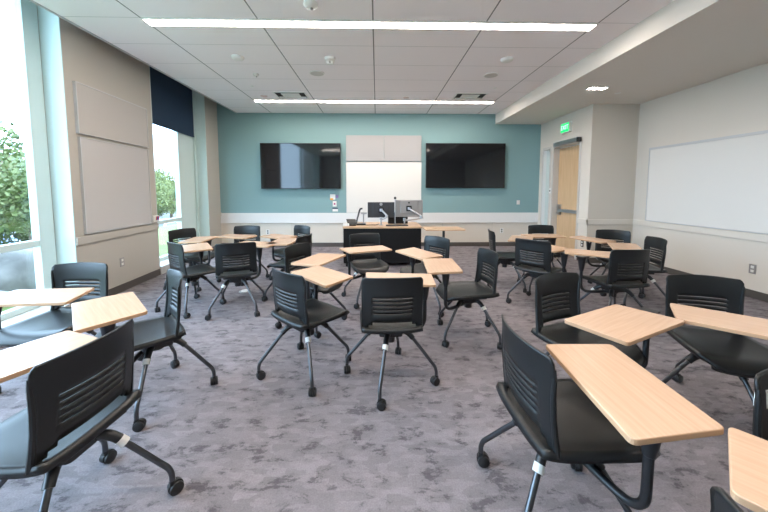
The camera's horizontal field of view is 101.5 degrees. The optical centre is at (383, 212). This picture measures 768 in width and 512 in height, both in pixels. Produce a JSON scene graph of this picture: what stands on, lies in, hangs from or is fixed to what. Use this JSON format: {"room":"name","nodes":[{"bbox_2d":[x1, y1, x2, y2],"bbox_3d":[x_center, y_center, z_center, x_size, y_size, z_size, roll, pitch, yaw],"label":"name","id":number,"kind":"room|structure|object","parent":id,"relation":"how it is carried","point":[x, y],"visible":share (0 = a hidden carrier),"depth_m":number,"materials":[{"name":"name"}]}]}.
{"room":"classroom","nodes":[
{"label":"classroom","id":0,"kind":"room"},
{"bbox_2d":[37,10,221,291],"bbox_3d":[-3.585,-0.558,2.587,0.339,3.500,9.858,0,4,-6],"label":"wall","id":1,"kind":"structure","parent":0,"point":[88,60],"depth_m":4.21,"materials":[{"name":"grey paint"}]},
{"bbox_2d":[0,0,78,327],"bbox_3d":[-3.397,-0.423,0.906,0.369,3.480,5.265,0,4,-6],"label":"window","id":2,"kind":"structure","parent":1,"relation":"in","point":[26,20],"depth_m":3.41,"materials":[{"name":"glass"}]},
{"bbox_2d":[72,81,148,147],"bbox_3d":[-3.566,-1.248,4.185,0.035,0.584,1.249,0,4,-6],"label":"board","id":3,"kind":"object","parent":1,"relation":"attached to","point":[97,113],"visible":1,"depth_m":4.03,"materials":[{"name":"grey fabric"}]},
{"bbox_2d":[77,136,151,233],"bbox_3d":[-3.568,-0.361,4.253,0.030,1.134,1.224,0,4,-6],"label":"whiteboard","id":4,"kind":"object","parent":1,"relation":"attached to","point":[114,177],"visible":1,"depth_m":4.11,"materials":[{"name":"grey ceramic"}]},
{"bbox_2d":[120,257,124,266],"bbox_3d":[-3.574,0.669,4.288,0.010,0.120,0.076,0,4,-6],"label":"wall outlet","id":5,"kind":"object","parent":1,"relation":"attached to","point":[122,258],"visible":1,"depth_m":4.29,"materials":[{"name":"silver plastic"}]},
{"bbox_2d":[29,0,236,112],"bbox_3d":[-3.349,-2.019,2.484,0.020,0.082,9.800,0,4,-1],"label":"trim","id":6,"kind":"structure","parent":1,"relation":"attached to","point":[32,1],"depth_m":3.91,"materials":[{"name":"grey"}]},
{"bbox_2d":[76,212,221,244],"bbox_3d":[-3.703,0.178,5.558,0.020,0.092,3.994,0,4,-6],"label":"trim","id":7,"kind":"structure","parent":1,"relation":"attached to","point":[82,240],"depth_m":4.18,"materials":[{"name":"grey paint"}]},
{"bbox_2d":[152,215,158,221],"bbox_3d":[-3.623,0.092,4.973,0.060,0.100,0.140,0,4,-6],"label":"holder","id":8,"kind":"object","parent":1,"relation":"attached to","point":[155,218],"visible":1,"depth_m":4.95,"materials":[{"name":"white plastic"}]},
{"bbox_2d":[108,243,221,295],"bbox_3d":[-3.708,0.922,5.613,0.010,0.100,3.994,0,4,-6],"label":"baseboard","id":9,"kind":"structure","parent":1,"relation":"attached to","point":[113,291],"depth_m":4.52,"materials":[{"name":"grey plastic"}]},
{"bbox_2d":[149,68,211,273],"bbox_3d":[-3.913,-0.796,5.927,0.369,3.480,1.884,0,4,-6],"label":"window","id":10,"kind":"structure","parent":1,"relation":"in","point":[183,144],"depth_m":6.58,"materials":[{"name":"glass"}]},
{"bbox_2d":[149,66,199,236],"bbox_3d":[-3.936,-0.857,5.877,0.035,3.330,1.728,0,4,-6],"label":"roller shade","id":11,"kind":"object","parent":10,"relation":"attached to","point":[172,102],"visible":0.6,"depth_m":5.91,"materials":[{"name":"blue fabric"}]},
{"bbox_2d":[33,0,673,113],"bbox_3d":[-0.282,-2.025,2.551,6.116,0.060,9.800,0,4,-1],"label":"ceiling","id":12,"kind":"structure","parent":0,"point":[370,64],"depth_m":4.02,"materials":[{"name":"white tile"}]},
{"bbox_2d":[231,54,244,60],"bbox_3d":[-1.989,-2.103,4.273,0.170,0.040,0.170,0,4,-1],"label":"smoke detector","id":13,"kind":"object","parent":12,"relation":"attached to","point":[236,57],"visible":1,"depth_m":4.23,"materials":[{"name":"white plastic"}]},
{"bbox_2d":[272,92,308,97],"bbox_3d":[-1.767,-2.246,5.982,0.600,0.008,0.380,0,4,-1],"label":"ceiling vent","id":14,"kind":"object","parent":12,"relation":"in","point":[278,94],"visible":1,"depth_m":5.95,"materials":[{"name":"white plastic"}]},
{"bbox_2d":[303,0,317,9],"bbox_3d":[-0.711,-2.003,3.045,0.140,0.058,0.140,0,4,-1],"label":"sensor","id":15,"kind":"object","parent":12,"relation":"attached to","point":[308,4],"visible":1,"depth_m":3.01,"materials":[{"name":"white plastic"}]},
{"bbox_2d":[309,70,324,75],"bbox_3d":[-1.037,-2.161,4.862,0.230,0.010,0.230,0,4,-1],"label":"ceiling speaker","id":16,"kind":"object","parent":12,"relation":"attached to","point":[313,72],"visible":1,"depth_m":4.85,"materials":[{"name":"white plastic"}]},
{"bbox_2d":[311,71,323,75],"bbox_3d":[-1.037,-2.158,4.862,0.200,0.003,0.200,0,4,-1],"label":"grille","id":17,"kind":"object","parent":16,"relation":"attached to","point":[315,73],"depth_m":4.85,"materials":[{"name":"grey metal"}]},
{"bbox_2d":[325,56,335,64],"bbox_3d":[-0.739,-2.083,4.307,0.150,0.085,0.150,0,4,-1],"label":"ceiling camera","id":18,"kind":"object","parent":12,"relation":"attached to","point":[330,60],"visible":1,"depth_m":4.27,"materials":[{"name":"white plastic"}]},
{"bbox_2d":[141,17,598,30],"bbox_3d":[-0.114,-2.052,3.421,4.880,0.016,0.151,0,4,-1],"label":"recessed light","id":19,"kind":"object","parent":12,"relation":"in","point":[174,22],"visible":1,"depth_m":3.40,"materials":[{"name":"white plastic"}]},
{"bbox_2d":[253,99,494,103],"bbox_3d":[-0.181,-2.274,6.412,4.880,0.016,0.151,0,4,-1],"label":"recessed light","id":20,"kind":"object","parent":12,"relation":"in","point":[255,100],"visible":1,"depth_m":6.37,"materials":[{"name":"white plastic"}]},
{"bbox_2d":[452,93,488,98],"bbox_3d":[1.652,-2.252,6.058,0.600,0.008,0.380,0,4,-1],"label":"ceiling vent","id":21,"kind":"object","parent":12,"relation":"in","point":[457,95],"visible":1,"depth_m":6.01,"materials":[{"name":"white plastic"}]},
{"bbox_2d":[483,72,498,77],"bbox_3d":[1.684,-2.167,4.942,0.230,0.010,0.230,0,4,-1],"label":"ceiling speaker","id":22,"kind":"object","parent":12,"relation":"attached to","point":[491,74],"visible":1,"depth_m":4.93,"materials":[{"name":"white plastic"}]},
{"bbox_2d":[501,56,513,62],"bbox_3d":[1.701,-2.108,4.340,0.170,0.040,0.170,0,4,-1],"label":"smoke detector","id":23,"kind":"object","parent":12,"relation":"attached to","point":[508,59],"visible":1,"depth_m":4.30,"materials":[{"name":"white plastic"}]},
{"bbox_2d":[217,103,540,242],"bbox_3d":[0.289,-0.933,7.635,9.120,3.500,0.150,0,4,-1],"label":"wall","id":24,"kind":"structure","parent":0,"point":[240,135],"depth_m":7.54,"materials":[{"name":"teal paint"}]},
{"bbox_2d":[260,143,340,188],"bbox_3d":[-1.962,-1.109,7.443,1.880,1.070,0.108,0,4,-1],"label":"television","id":25,"kind":"object","parent":24,"relation":"attached to","point":[283,165],"visible":1,"depth_m":7.39,"materials":[{"name":"black"}]},
{"bbox_2d":[330,194,337,199],"bbox_3d":[-1.199,-0.381,7.564,0.200,0.140,0.008,0,4,-1],"label":"notice","id":26,"kind":"object","parent":24,"relation":"attached to","point":[332,196],"visible":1,"depth_m":7.56,"materials":[{"name":"white paper"}]},
{"bbox_2d":[346,135,383,160],"bbox_3d":[-0.452,-1.537,7.474,0.893,0.605,0.050,0,4,-1],"label":"acoustic panel","id":27,"kind":"object","parent":24,"relation":"attached to","point":[358,147],"visible":1,"depth_m":7.45,"materials":[{"name":"grey fabric"}]},
{"bbox_2d":[222,242,514,246],"bbox_3d":[-0.069,0.769,7.672,7.700,0.100,0.012,0,4,-1],"label":"baseboard","id":28,"kind":"structure","parent":24,"relation":"attached to","point":[422,243],"depth_m":7.71,"materials":[{"name":"grey plastic"}]},
{"bbox_2d":[221,213,537,222],"bbox_3d":[-0.069,0.117,7.613,7.700,0.240,0.034,0,4,-1],"label":"trim","id":29,"kind":"structure","parent":24,"relation":"attached to","point":[225,217],"depth_m":7.59,"materials":[{"name":"white paint"}]},
{"bbox_2d":[346,162,421,212],"bbox_3d":[-0.004,-0.616,7.564,1.810,1.220,0.026,0,4,-1],"label":"whiteboard","id":30,"kind":"object","parent":24,"relation":"attached to","point":[366,182],"visible":0.81,"depth_m":7.55,"materials":[{"name":"white plastic"}]},
{"bbox_2d":[384,135,421,160],"bbox_3d":[0.447,-1.538,7.494,0.889,0.605,0.050,0,4,-1],"label":"acoustic panel","id":31,"kind":"object","parent":24,"relation":"attached to","point":[396,148],"visible":1,"depth_m":7.47,"materials":[{"name":"grey"}]},
{"bbox_2d":[425,143,505,187],"bbox_3d":[1.942,-1.130,7.528,1.900,1.060,0.108,0,4,-1],"label":"television","id":32,"kind":"object","parent":24,"relation":"attached to","point":[448,165],"visible":1,"depth_m":7.47,"materials":[{"name":"black"}]},
{"bbox_2d":[0,246,767,511],"bbox_3d":[0.372,1.231,2.808,8.976,0.100,10.000,0,4,-1],"label":"floor","id":33,"kind":"structure","parent":0,"point":[242,442],"depth_m":1.89,"materials":[{"name":"carpet"}]},
{"bbox_2d":[0,262,107,392],"bbox_3d":[-2.300,0.815,2.222,0.745,0.817,0.726,0,4,-3],"label":"chair","id":34,"kind":"object","parent":33,"relation":"on","point":[58,319],"visible":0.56,"depth_m":2.15,"materials":[{"name":"black plastic"}]},
{"bbox_2d":[0,319,183,511],"bbox_3d":[-1.323,0.887,1.241,0.624,0.818,0.647,2,5,21],"label":"chair","id":35,"kind":"object","parent":33,"relation":"on","point":[78,385],"visible":1,"depth_m":1.19,"materials":[{"name":"black plastic"}]},
{"bbox_2d":[71,269,217,431],"bbox_3d":[-1.547,0.832,1.992,0.629,0.818,0.771,2,5,28],"label":"chair","id":36,"kind":"object","parent":33,"relation":"on","point":[153,334],"visible":0.72,"depth_m":1.96,"materials":[{"name":"black plastic"}]},
{"bbox_2d":[154,241,221,318],"bbox_3d":[-2.215,0.706,3.688,0.610,0.818,0.608,2,5,22],"label":"chair","id":37,"kind":"object","parent":33,"relation":"on","point":[194,273],"visible":0.89,"depth_m":3.53,"materials":[{"name":"black plastic"}]},
{"bbox_2d":[163,228,216,291],"bbox_3d":[-2.683,0.651,4.421,0.692,0.818,0.752,0,4,4],"label":"chair","id":38,"kind":"object","parent":33,"relation":"on","point":[192,258],"visible":0.6,"depth_m":4.44,"materials":[{"name":"black plastic"}]},
{"bbox_2d":[205,241,277,320],"bbox_3d":[-1.666,0.703,3.728,0.626,0.818,0.880,0,4,0],"label":"chair","id":39,"kind":"object","parent":33,"relation":"on","point":[235,274],"visible":0.99,"depth_m":3.43,"materials":[{"name":"black plastic"}]},
{"bbox_2d":[216,225,269,285],"bbox_3d":[-2.129,0.627,4.750,0.650,0.818,0.658,2,5,23],"label":"chair","id":40,"kind":"object","parent":33,"relation":"on","point":[238,236],"visible":0.5,"depth_m":4.96,"materials":[{"name":"black plastic"}]},
{"bbox_2d":[239,289,251,292],"bbox_3d":[-1.894,1.065,4.290,0.170,0.012,0.170,0,4,-1],"label":"floor outlet","id":41,"kind":"object","parent":33,"relation":"on","point":[243,290],"visible":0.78,"depth_m":4.25,"materials":[{"name":"silver metal"}]},
{"bbox_2d":[260,225,309,279],"bbox_3d":[-1.433,0.625,4.774,0.604,0.818,0.714,3,5,31],"label":"chair","id":42,"kind":"object","parent":33,"relation":"on","point":[300,230],"visible":0.3,"depth_m":4.73,"materials":[{"name":"black plastic"}]},
{"bbox_2d":[264,233,311,300],"bbox_3d":[-1.204,0.675,4.094,0.600,0.818,0.662,1,4,14],"label":"chair","id":43,"kind":"object","parent":33,"relation":"on","point":[307,238],"visible":0.32,"depth_m":3.93,"materials":[{"name":"black plastic"}]},
{"bbox_2d":[256,266,352,396],"bbox_3d":[-0.565,0.798,2.445,0.582,0.818,0.654,2,5,24],"label":"chair","id":44,"kind":"object","parent":33,"relation":"on","point":[292,308],"visible":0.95,"depth_m":2.29,"materials":[{"name":"black plastic"}]},
{"bbox_2d":[275,242,346,337],"bbox_3d":[-0.739,0.743,3.191,0.592,0.817,0.630,2,5,24],"label":"chair","id":45,"kind":"object","parent":33,"relation":"on","point":[292,251],"visible":0.63,"depth_m":3.14,"materials":[{"name":"black plastic"}]},
{"bbox_2d":[340,233,391,308],"bbox_3d":[-0.216,0.695,3.841,0.685,0.817,0.780,-1,4,-17],"label":"chair","id":46,"kind":"object","parent":33,"relation":"on","point":[365,241],"visible":0.84,"depth_m":3.93,"materials":[{"name":"black plastic"}]},
{"bbox_2d":[343,222,421,265],"bbox_3d":[-0.037,0.575,5.995,1.400,0.731,0.830,0,4,-1],"label":"desk","id":47,"kind":"object","parent":33,"relation":"on","point":[395,238],"visible":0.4,"depth_m":5.61,"materials":[{"name":"brown wood"}]},
{"bbox_2d":[346,219,356,225],"bbox_3d":[-0.587,0.169,5.717,0.200,0.120,0.140,0,4,-1],"label":"desk telephone","id":48,"kind":"object","parent":47,"relation":"on","point":[352,222],"visible":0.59,"depth_m":5.67,"materials":[{"name":"black plastic"}]},
{"bbox_2d":[356,208,366,224],"bbox_3d":[-0.435,0.061,5.852,0.230,0.317,0.200,0,4,-1],"label":"camera","id":49,"kind":"object","parent":47,"relation":"on","point":[363,213],"visible":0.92,"depth_m":5.83,"materials":[{"name":"black metal"}]},
{"bbox_2d":[368,202,393,224],"bbox_3d":[-0.054,0.012,5.811,0.500,0.420,0.181,0,4,-1],"label":"monitor","id":50,"kind":"object","parent":47,"relation":"on","point":[382,210],"visible":0.99,"depth_m":5.86,"materials":[{"name":"grey plastic"}]},
{"bbox_2d":[393,197,396,224],"bbox_3d":[0.206,-0.041,5.819,0.079,0.525,0.079,0,4,-1],"label":"microphone stand","id":51,"kind":"object","parent":47,"relation":"on","point":[394,197],"visible":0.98,"depth_m":5.81,"materials":[{"name":"silver metal"}]},
{"bbox_2d":[388,212,407,223],"bbox_3d":[0.264,0.087,6.150,0.380,0.220,0.262,0,4,-1],"label":"laptop","id":52,"kind":"object","parent":47,"relation":"on","point":[399,220],"visible":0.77,"depth_m":6.02,"materials":[{"name":"black plastic"}]},
{"bbox_2d":[396,200,422,223],"bbox_3d":[0.470,-0.012,5.861,0.530,0.460,0.181,0,4,-1],"label":"monitor","id":53,"kind":"object","parent":47,"relation":"on","point":[404,208],"visible":0.9,"depth_m":5.91,"materials":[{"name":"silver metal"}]},
{"bbox_2d":[344,272,439,410],"bbox_3d":[0.083,0.805,2.349,0.684,0.818,0.625,-3,5,-32],"label":"chair","id":54,"kind":"object","parent":33,"relation":"on","point":[388,321],"visible":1,"depth_m":2.08,"materials":[{"name":"black plastic"}]},
{"bbox_2d":[395,235,449,316],"bbox_3d":[0.423,0.716,3.554,0.570,0.818,0.916,2,5,22],"label":"chair","id":55,"kind":"object","parent":33,"relation":"on","point":[414,253],"visible":0.46,"depth_m":3.66,"materials":[{"name":"black"}]},
{"bbox_2d":[422,227,465,256],"bbox_3d":[1.038,0.621,5.535,0.695,0.713,0.456,0,4,-1],"label":"side table","id":56,"kind":"object","parent":33,"relation":"on","point":[443,229],"visible":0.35,"depth_m":5.45,"materials":[{"name":"brown wood"}]},
{"bbox_2d":[423,247,501,349],"bbox_3d":[0.718,0.763,2.929,0.800,0.817,0.629,-1,4,-7],"label":"chair","id":57,"kind":"object","parent":33,"relation":"on","point":[466,293],"visible":1,"depth_m":2.87,"materials":[{"name":"black plastic"}]},
{"bbox_2d":[486,229,532,292],"bbox_3d":[1.768,0.649,4.452,0.684,0.818,0.558,1,4,16],"label":"chair","id":58,"kind":"object","parent":33,"relation":"on","point":[505,258],"visible":0.53,"depth_m":4.39,"materials":[{"name":"black plastic"}]},
{"bbox_2d":[506,238,569,308],"bbox_3d":[1.866,0.703,3.730,0.599,0.817,0.642,-4,6,-41],"label":"chair","id":59,"kind":"object","parent":33,"relation":"on","point":[535,269],"visible":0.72,"depth_m":3.61,"materials":[{"name":"black plastic"}]},
{"bbox_2d":[521,225,566,275],"bbox_3d":[2.452,0.623,4.797,0.594,0.818,0.865,3,5,37],"label":"chair","id":60,"kind":"object","parent":33,"relation":"on","point":[549,235],"visible":0.45,"depth_m":4.92,"materials":[{"name":"black plastic"}]},
{"bbox_2d":[477,314,723,511],"bbox_3d":[0.731,0.889,1.233,0.614,0.817,0.725,0,4,-3],"label":"chair","id":61,"kind":"object","parent":33,"relation":"on","point":[612,410],"visible":1,"depth_m":1.14,"materials":[{"name":"black plastic"}]},
{"bbox_2d":[569,229,644,298],"bbox_3d":[3.014,0.660,4.307,0.850,0.817,0.685,2,5,26],"label":"chair","id":62,"kind":"object","parent":33,"relation":"on","point":[600,241],"visible":0.49,"depth_m":4.42,"materials":[{"name":"black plastic"}]},
{"bbox_2d":[531,272,683,378],"bbox_3d":[1.254,0.844,1.820,0.630,0.818,0.832,0,4,1],"label":"chair","id":63,"kind":"object","parent":33,"relation":"on","point":[619,326],"visible":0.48,"depth_m":1.85,"materials":[{"name":"black"}]},
{"bbox_2d":[564,249,650,307],"bbox_3d":[2.294,0.734,3.309,0.716,0.818,0.702,0,4,-4],"label":"chair","id":64,"kind":"object","parent":33,"relation":"on","point":[616,281],"visible":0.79,"depth_m":3.06,"materials":[{"name":"black plastic"}]},
{"bbox_2d":[600,236,666,305],"bbox_3d":[3.014,0.699,3.796,0.673,0.817,0.642,1,4,13],"label":"chair","id":65,"kind":"object","parent":33,"relation":"on","point":[650,242],"visible":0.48,"depth_m":3.71,"materials":[{"name":"black plastic"}]},
{"bbox_2d":[661,274,767,402],"bbox_3d":[1.982,0.845,1.806,0.864,0.818,0.654,-4,6,-42],"label":"chair","id":66,"kind":"object","parent":33,"relation":"on","point":[721,340],"visible":0.83,"depth_m":1.91,"materials":[{"name":"black plastic"}]},
{"bbox_2d":[710,428,767,511],"bbox_3d":[0.942,0.939,0.544,0.681,0.818,0.736,1,4,14],"label":"chair","id":67,"kind":"object","parent":33,"relation":"on","point":[748,453],"visible":1,"depth_m":0.74,"materials":[{"name":"black"}]},
{"bbox_2d":[752,369,767,440],"bbox_3d":[1.353,0.918,0.820,0.543,0.818,0.562,0,4,-1],"label":"chair","id":68,"kind":"object","parent":33,"relation":"on","point":[760,409],"visible":0.48,"depth_m":0.97,"materials":[{"name":"black plastic"}]},
{"bbox_2d":[537,106,587,248],"bbox_3d":[3.884,-0.871,6.807,0.170,3.500,1.670,0,4,-1],"label":"wall","id":69,"kind":"structure","parent":0,"point":[551,130],"depth_m":6.41,"materials":[{"name":"beige paint"}]},
{"bbox_2d":[539,137,581,259],"bbox_3d":[3.839,-0.321,6.832,0.280,2.400,1.420,0,4,-1],"label":"door","id":70,"kind":"structure","parent":69,"relation":"in","point":[564,182],"depth_m":6.85,"materials":[{"name":"brown wood"}]},
{"bbox_2d":[561,121,571,133],"bbox_3d":[3.769,-1.766,6.503,0.069,0.200,0.300,0,4,-1],"label":"exit sign","id":71,"kind":"object","parent":69,"relation":"attached to","point":[566,127],"visible":1,"depth_m":6.44,"materials":[{"name":"green plastic"}]},
{"bbox_2d":[581,104,639,257],"bbox_3d":[4.329,-0.804,5.909,1.020,3.500,0.150,0,4,-1],"label":"wall","id":72,"kind":"structure","parent":0,"point":[612,129],"depth_m":5.83,"materials":[{"name":"beige paint"}]},
{"bbox_2d":[495,0,767,123],"bbox_3d":[3.817,-2.034,2.642,2.084,0.536,9.800,0,4,-1],"label":"ceiling","id":73,"kind":"structure","parent":0,"point":[684,44],"depth_m":3.81,"materials":[{"name":"beige paint"}]},
{"bbox_2d":[585,87,608,89],"bbox_3d":[3.290,-1.924,4.845,0.290,0.010,0.130,0,4,-1],"label":"recessed light","id":74,"kind":"object","parent":73,"relation":"in","point":[589,88],"visible":1,"depth_m":4.84,"materials":[{"name":"white plastic"}]},
{"bbox_2d":[632,63,767,293],"bbox_3d":[4.855,-0.501,1.816,0.150,3.500,8.080,0,4,-1],"label":"wall","id":75,"kind":"structure","parent":0,"point":[736,103],"depth_m":4.59,"materials":[{"name":"beige paint"}]},
{"bbox_2d":[576,258,767,301],"bbox_3d":[4.337,1.182,2.110,0.878,0.100,8.240,0,4,-1],"label":"baseboard","id":76,"kind":"structure","parent":75,"relation":"attached to","point":[761,296],"depth_m":4.10,"materials":[{"name":"grey plastic"}]},
{"bbox_2d":[577,218,767,242],"bbox_3d":[4.329,0.452,2.056,0.894,0.095,8.240,0,4,-1],"label":"trim","id":77,"kind":"structure","parent":75,"relation":"attached to","point":[709,231],"depth_m":4.88,"materials":[{"name":"beige paint"}]},
{"bbox_2d":[645,130,767,234],"bbox_3d":[4.729,-0.345,3.440,0.030,1.280,4.280,0,4,-1],"label":"whiteboard","id":78,"kind":"object","parent":75,"relation":"attached to","point":[721,182],"visible":1,"depth_m":4.48,"materials":[{"name":"white plastic"}]},
{"bbox_2d":[748,264,756,273],"bbox_3d":[4.728,0.719,4.030,0.010,0.120,0.076,0,4,-1],"label":"wall outlet","id":79,"kind":"object","parent":75,"relation":"attached to","point":[752,268],"visible":1,"depth_m":4.03,"materials":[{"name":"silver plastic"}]},
{"label":"outside","id":80,"kind":"structure","parent":0,"visible":0},
{"bbox_2d":[2,211,177,311],"bbox_3d":[-84.005,-3.347,88.149,155.950,2.998,260.000,0,4,-1],"label":"ground","id":81,"kind":"structure","parent":80,"point":[163,230],"depth_m":11.78,"materials":[{"name":"concrete"}]},
{"bbox_2d":[0,221,28,244],"bbox_3d":[-22.633,0.690,20.705,4.264,5.171,3.402,-4,6,-42],"label":"leafy tree","id":82,"kind":"object","parent":81,"relation":"on","point":[24,237],"visible":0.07,"depth_m":19.63,"materials":[{"name":"green plant"}]},
{"bbox_2d":[0,142,28,240],"bbox_3d":[-22.891,-0.432,17.698,5.115,8.015,7.354,-4,6,-40],"label":"leafy tree","id":83,"kind":"object","parent":81,"relation":"on","point":[6,231],"visible":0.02,"depth_m":17.70,"materials":[{"name":"green plant"}]},
{"bbox_2d":[0,121,30,234],"bbox_3d":[-16.351,-0.824,12.651,5.734,6.660,5.765,0,4,-1],"label":"leafy tree","id":84,"kind":"object","parent":81,"relation":"on","point":[9,195],"visible":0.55,"depth_m":12.46,"materials":[{"name":"green plant"}]},
{"bbox_2d":[0,152,31,240],"bbox_3d":[-19.226,-0.053,17.385,5.254,6.237,4.865,0,4,-1],"label":"leafy tree","id":85,"kind":"object","parent":81,"relation":"on","point":[26,229],"visible":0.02,"depth_m":16.19,"materials":[{"name":"green plant"}]},
{"bbox_2d":[0,248,35,291],"bbox_3d":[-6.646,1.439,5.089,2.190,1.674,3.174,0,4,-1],"label":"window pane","id":86,"kind":"object","parent":81,"relation":"on","point":[17,268],"visible":0.11,"depth_m":5.08,"materials":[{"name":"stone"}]},
{"bbox_2d":[155,173,174,195],"bbox_3d":[-34.490,-2.647,50.544,6.079,7.520,5.689,2,5,25],"label":"leafy tree","id":87,"kind":"object","parent":81,"relation":"on","point":[172,180],"visible":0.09,"depth_m":49.01,"materials":[{"name":"green plant"}]},
{"bbox_2d":[155,167,174,179],"bbox_3d":[-39.516,-3.643,54.669,8.809,8.881,7.087,0,4,-1],"label":"leafy tree","id":88,"kind":"object","parent":81,"relation":"on","point":[162,171],"visible":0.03,"depth_m":55.12,"materials":[{"name":"green plant"}]},
{"bbox_2d":[156,180,175,214],"bbox_3d":[-28.777,-1.176,39.758,4.862,6.136,6.520,-2,5,-24],"label":"leafy tree","id":89,"kind":"object","parent":81,"relation":"on","point":[161,202],"visible":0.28,"depth_m":38.83,"materials":[{"name":"green plant"}]},
{"bbox_2d":[156,183,176,217],"bbox_3d":[-28.897,-1.204,42.008,4.363,5.867,5.415,0,4,-1],"label":"leafy tree","id":90,"kind":"object","parent":81,"relation":"on","point":[172,203],"visible":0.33,"depth_m":41.06,"materials":[{"name":"green plant"}]},
{"bbox_2d":[159,222,176,226],"bbox_3d":[-21.172,1.570,30.230,1.840,1.416,4.388,0,4,-6],"label":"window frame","id":91,"kind":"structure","parent":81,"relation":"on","point":[171,223],"depth_m":29.58,"materials":[{"name":"white paint"}]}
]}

